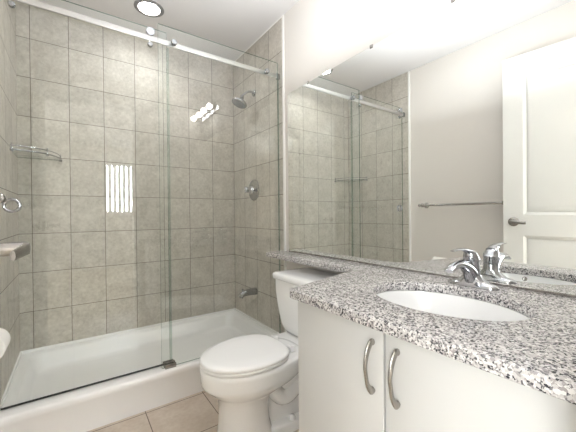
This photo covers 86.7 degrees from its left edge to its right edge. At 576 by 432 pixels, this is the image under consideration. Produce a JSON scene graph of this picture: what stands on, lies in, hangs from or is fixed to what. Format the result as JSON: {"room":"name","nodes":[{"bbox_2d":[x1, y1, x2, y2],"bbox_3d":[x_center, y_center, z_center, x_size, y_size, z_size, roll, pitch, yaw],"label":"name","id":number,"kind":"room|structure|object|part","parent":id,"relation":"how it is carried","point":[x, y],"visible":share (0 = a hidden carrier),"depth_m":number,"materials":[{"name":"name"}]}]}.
{"room":"bathroom","nodes":[
{"label":"bathroom","id":0,"kind":"room"},
{"bbox_2d":[0,0,19,398],"bbox_3d":[-1.569,-0.170,1.635,0.104,2.451,0.912,-1,0,-35],"label":"wall","id":1,"kind":"structure","parent":0,"point":[9,270],"depth_m":1.67,"materials":[{"name":"grey tile"}]},
{"bbox_2d":[9,142,62,161],"bbox_3d":[-1.551,-0.391,1.899,0.234,0.050,0.302,-1,0,-35],"label":"glass shelf","id":2,"kind":"object","parent":1,"relation":"attached to","point":[11,144],"visible":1,"depth_m":1.84,"materials":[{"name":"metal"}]},
{"bbox_3d":[-1.518,-0.403,1.898,0.088,0.007,0.370,-1,0,2],"label":"guard rail","id":3,"kind":"part","parent":2,"relation":"part of","materials":[{"name":"silver metal"}]},
{"bbox_3d":[-1.555,-0.377,1.899,0.228,0.006,0.296,-1,0,-35],"label":"glass shelf","id":4,"kind":"part","parent":2,"relation":"part of","materials":[{"name":"clear glass"}]},
{"bbox_2d":[13,0,279,79],"bbox_3d":[-0.680,-0.990,1.758,1.509,0.040,0.020,-1,0,-35],"label":"shower rail","id":5,"kind":"object","parent":1,"relation":"attached to","point":[35,3],"visible":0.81,"depth_m":1.65,"materials":[{"name":"grey metal"}]},
{"bbox_2d":[0,0,169,410],"bbox_3d":[-0.981,-0.097,1.556,0.736,1.914,0.044,-1,0,-35],"label":"sliding shower door","id":6,"kind":"structure","parent":5,"relation":"hanging from","point":[150,31],"depth_m":1.52,"materials":[{"name":"clear glass"}]},
{"bbox_3d":[-1.247,-0.047,1.379,0.067,0.067,0.026,-1,0,-35],"label":"ring pull","id":7,"kind":"part","parent":6,"relation":"part of","materials":[{"name":"silver metal"}]},
{"bbox_2d":[0,242,29,260],"bbox_3d":[-0.461,-0.036,0.314,0.167,2.153,0.812,-1,0,-29],"label":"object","id":8,"kind":"structure","parent":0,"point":[15,250],"depth_m":0.62,"materials":[{"name":"white paint"}]},
{"bbox_2d":[15,1,234,350],"bbox_3d":[-1.144,-0.178,2.431,1.517,2.451,0.100,-1,0,-35],"label":"wall","id":9,"kind":"structure","parent":0,"point":[95,221],"depth_m":2.27,"materials":[{"name":"grey tile"}]},
{"bbox_2d":[37,0,298,60],"bbox_3d":[-0.396,-1.445,1.347,1.717,0.080,2.736,-1,0,-35],"label":"ceiling","id":10,"kind":"structure","parent":0,"point":[236,24],"depth_m":2.17,"materials":[{"name":"white paint"}]},
{"bbox_2d":[134,0,163,16],"bbox_3d":[-0.939,-1.399,2.063,0.188,0.008,0.188,-1,0,-35],"label":"recessed light","id":11,"kind":"object","parent":10,"relation":"in","point":[149,8],"visible":1,"depth_m":2.05,"materials":[{"name":"grey"}]},
{"bbox_2d":[87,391,298,431],"bbox_3d":[-0.372,1.086,1.361,1.717,0.080,2.736,-1,0,-35],"label":"floor","id":12,"kind":"structure","parent":0,"point":[198,412],"depth_m":1.57,"materials":[{"name":"beige tile"}]},
{"bbox_2d":[0,308,279,431],"bbox_3d":[-0.868,0.954,2.061,1.509,0.185,0.821,-1,0,-35],"label":"shower tray","id":13,"kind":"object","parent":12,"relation":"on","point":[39,372],"visible":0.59,"depth_m":1.82,"materials":[{"name":"white ceramic"}]},
{"bbox_2d":[163,359,175,369],"bbox_3d":[-0.683,0.850,1.756,0.060,0.024,0.066,-1,0,-35],"label":"guide","id":14,"kind":"object","parent":13,"relation":"on","point":[171,363],"visible":1,"depth_m":1.74,"materials":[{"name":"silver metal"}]},
{"bbox_2d":[158,23,279,368],"bbox_3d":[-0.385,-0.113,1.935,0.805,1.933,0.036,-1,0,-35],"label":"shower panel","id":15,"kind":"object","parent":13,"relation":"on","point":[173,41],"visible":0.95,"depth_m":1.91,"materials":[{"name":"clear glass"}]},
{"bbox_2d":[199,268,338,431],"bbox_3d":[-0.061,0.685,1.547,0.772,0.713,0.478,-1,0,-35],"label":"toilet","id":16,"kind":"object","parent":12,"relation":"on","point":[253,378],"visible":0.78,"depth_m":1.39,"materials":[{"name":"white ceramic"}]},
{"bbox_3d":[-0.211,0.663,1.442,0.407,0.014,0.352,-1,0,-35],"label":"seat","id":17,"kind":"part","parent":16,"relation":"part of","materials":[{"name":"white plastic"}]},
{"bbox_3d":[-0.208,0.643,1.443,0.411,0.022,0.350,-1,0,-35],"label":"lid","id":18,"kind":"part","parent":16,"relation":"part of","materials":[{"name":"white plastic"}]},
{"bbox_3d":[0.143,0.517,1.691,0.243,0.302,0.452,-1,0,-35],"label":"tank","id":19,"kind":"part","parent":16,"relation":"part of","materials":[{"name":"white ceramic"}]},
{"bbox_3d":[0.139,0.346,1.688,0.260,0.039,0.478,-1,0,-35],"label":"tank lid","id":20,"kind":"part","parent":16,"relation":"part of","materials":[{"name":"white ceramic"}]},
{"bbox_2d":[298,301,575,431],"bbox_3d":[0.480,0.660,0.912,0.631,0.761,0.754,-1,0,-35],"label":"vanity cabinet","id":21,"kind":"object","parent":12,"relation":"on","point":[354,377],"visible":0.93,"depth_m":0.73,"materials":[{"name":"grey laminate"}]},
{"bbox_3d":[0.146,0.618,0.920,0.018,0.652,0.356,-1,0,-35],"label":"door","id":22,"kind":"part","parent":21,"relation":"part of","materials":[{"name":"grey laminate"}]},
{"bbox_3d":[0.208,0.388,0.782,0.042,0.146,0.011,-1,0,-35],"label":"handle","id":23,"kind":"part","parent":21,"relation":"part of","materials":[{"name":"silver metal"}]},
{"bbox_3d":[0.251,0.388,0.721,0.042,0.146,0.011,-1,0,-35],"label":"handle","id":24,"kind":"part","parent":21,"relation":"part of","materials":[{"name":"silver metal"}]},
{"bbox_2d":[266,250,575,404],"bbox_3d":[0.207,0.263,1.299,0.622,0.030,1.718,-1,0,-35],"label":"countertop","id":25,"kind":"structure","parent":21,"relation":"on","point":[538,353],"depth_m":0.73,"materials":[{"name":"grey stone"}]},
{"bbox_2d":[376,290,530,320],"bbox_3d":[0.471,0.358,0.929,0.374,0.159,0.488,-1,0,-35],"label":"undermount sink","id":26,"kind":"object","parent":25,"relation":"in","point":[444,304],"visible":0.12,"depth_m":1.06,"materials":[{"name":"white ceramic"}]},
{"bbox_2d":[445,248,499,290],"bbox_3d":[0.596,0.177,1.037,0.195,0.140,0.166,-1,0,-35],"label":"sink faucet","id":27,"kind":"object","parent":25,"relation":"on","point":[472,277],"visible":1,"depth_m":1.04,"materials":[{"name":"silver metal"}]},
{"bbox_3d":[0.596,0.197,1.037,0.195,0.100,0.052,-1,0,-35],"label":"spout","id":28,"kind":"part","parent":27,"relation":"part of","materials":[{"name":"silver metal"}]},
{"bbox_3d":[0.602,0.131,1.041,0.159,0.046,0.053,-1,0,-35],"label":"lever","id":29,"kind":"part","parent":27,"relation":"part of","materials":[{"name":"silver metal"}]},
{"bbox_2d":[463,259,480,275],"bbox_3d":[0.646,0.185,1.073,0.056,0.067,0.054,-1,0,-35],"label":"faucet","id":30,"kind":"object","parent":27,"relation":"on","point":[475,263],"depth_m":1.05,"materials":[{"name":"silver metal"}]},
{"bbox_3d":[0.649,0.225,1.074,0.060,0.040,0.166,-1,0,-35],"label":"plate","id":31,"kind":"part","parent":27,"relation":"part of","materials":[{"name":"silver metal"}]},
{"bbox_3d":[0.365,0.617,0.609,0.018,0.652,0.392,-1,0,-35],"label":"door","id":32,"kind":"part","parent":21,"relation":"part of","materials":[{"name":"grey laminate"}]},
{"bbox_2d":[233,0,450,332],"bbox_3d":[0.240,-0.188,1.868,0.104,2.451,2.616,-1,0,-35],"label":"wall","id":33,"kind":"structure","parent":0,"point":[258,127],"depth_m":2.25,"materials":[{"name":"grey tile"}]},
{"bbox_2d":[232,89,255,108],"bbox_3d":[-0.356,-0.949,2.442,0.193,0.170,0.126,-1,0,-35],"label":"shower","id":34,"kind":"object","parent":33,"relation":"attached to","point":[238,102],"visible":1,"depth_m":2.42,"materials":[{"name":"grey metal"}]},
{"bbox_2d":[239,287,257,298],"bbox_3d":[-0.326,0.620,2.462,0.155,0.076,0.056,-1,0,-35],"label":"tub spout","id":35,"kind":"object","parent":33,"relation":"attached to","point":[251,291],"visible":1,"depth_m":2.45,"materials":[{"name":"grey metal"}]},
{"bbox_2d":[244,179,258,200],"bbox_3d":[-0.315,-0.213,2.489,0.088,0.176,0.176,-1,0,-35],"label":"shower valve","id":36,"kind":"object","parent":33,"relation":"attached to","point":[253,189],"visible":1,"depth_m":2.47,"materials":[{"name":"grey metal"}]},
{"bbox_3d":[-0.317,-0.213,2.476,0.070,0.068,0.086,-1,0,-35],"label":"tap handle","id":37,"kind":"part","parent":36,"relation":"part of","materials":[{"name":"silver metal"}]},
{"bbox_2d":[235,16,281,60],"bbox_3d":[-0.891,-1.401,2.050,1.517,0.007,0.816,-1,0,-35],"label":"trim","id":38,"kind":"structure","parent":33,"relation":"attached to","point":[281,16],"depth_m":2.40,"materials":[{"name":"white paint"}]},
{"bbox_2d":[282,15,286,331],"bbox_3d":[-0.025,-0.187,2.154,0.012,2.451,0.020,-1,0,-35],"label":"trim","id":39,"kind":"structure","parent":33,"relation":"attached to","point":[283,52],"depth_m":2.15,"materials":[{"name":"white paint"}]},
{"bbox_2d":[288,0,575,297],"bbox_3d":[0.471,-0.303,1.448,0.009,1.095,1.624,-1,0,-35],"label":"wall mirror","id":40,"kind":"object","parent":33,"relation":"attached to","point":[454,129],"visible":1,"depth_m":1.20,"materials":[{"name":"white mirror"}]},
{"bbox_3d":[-0.817,-0.171,0.565,0.100,2.451,1.704,-1,0,-35],"label":"wall","id":41,"kind":"structure","parent":0,"visible":0},
{"bbox_2d":[0,193,6,202],"bbox_3d":[-0.934,-0.068,0.889,0.080,0.052,0.766,-1,0,-35],"label":"towel bar","id":42,"kind":"object","parent":41,"relation":"attached to","point":[3,198],"visible":1,"depth_m":1.16,"materials":[{"name":"silver metal"}]},
{"bbox_3d":[-1.042,0.448,1.039,0.066,0.044,0.190,-1,0,-35],"label":"toilet paper holder","id":43,"kind":"object","parent":41,"relation":"attached to","visible":0},
{"bbox_2d":[0,328,10,357],"bbox_3d":[-1.027,0.448,1.050,0.096,0.096,0.105,-1,0,-35],"label":"toilet paper roll","id":44,"kind":"object","parent":43,"relation":"on","point":[5,337],"visible":1,"depth_m":1.05,"materials":[{"name":"white paper"}]}
]}

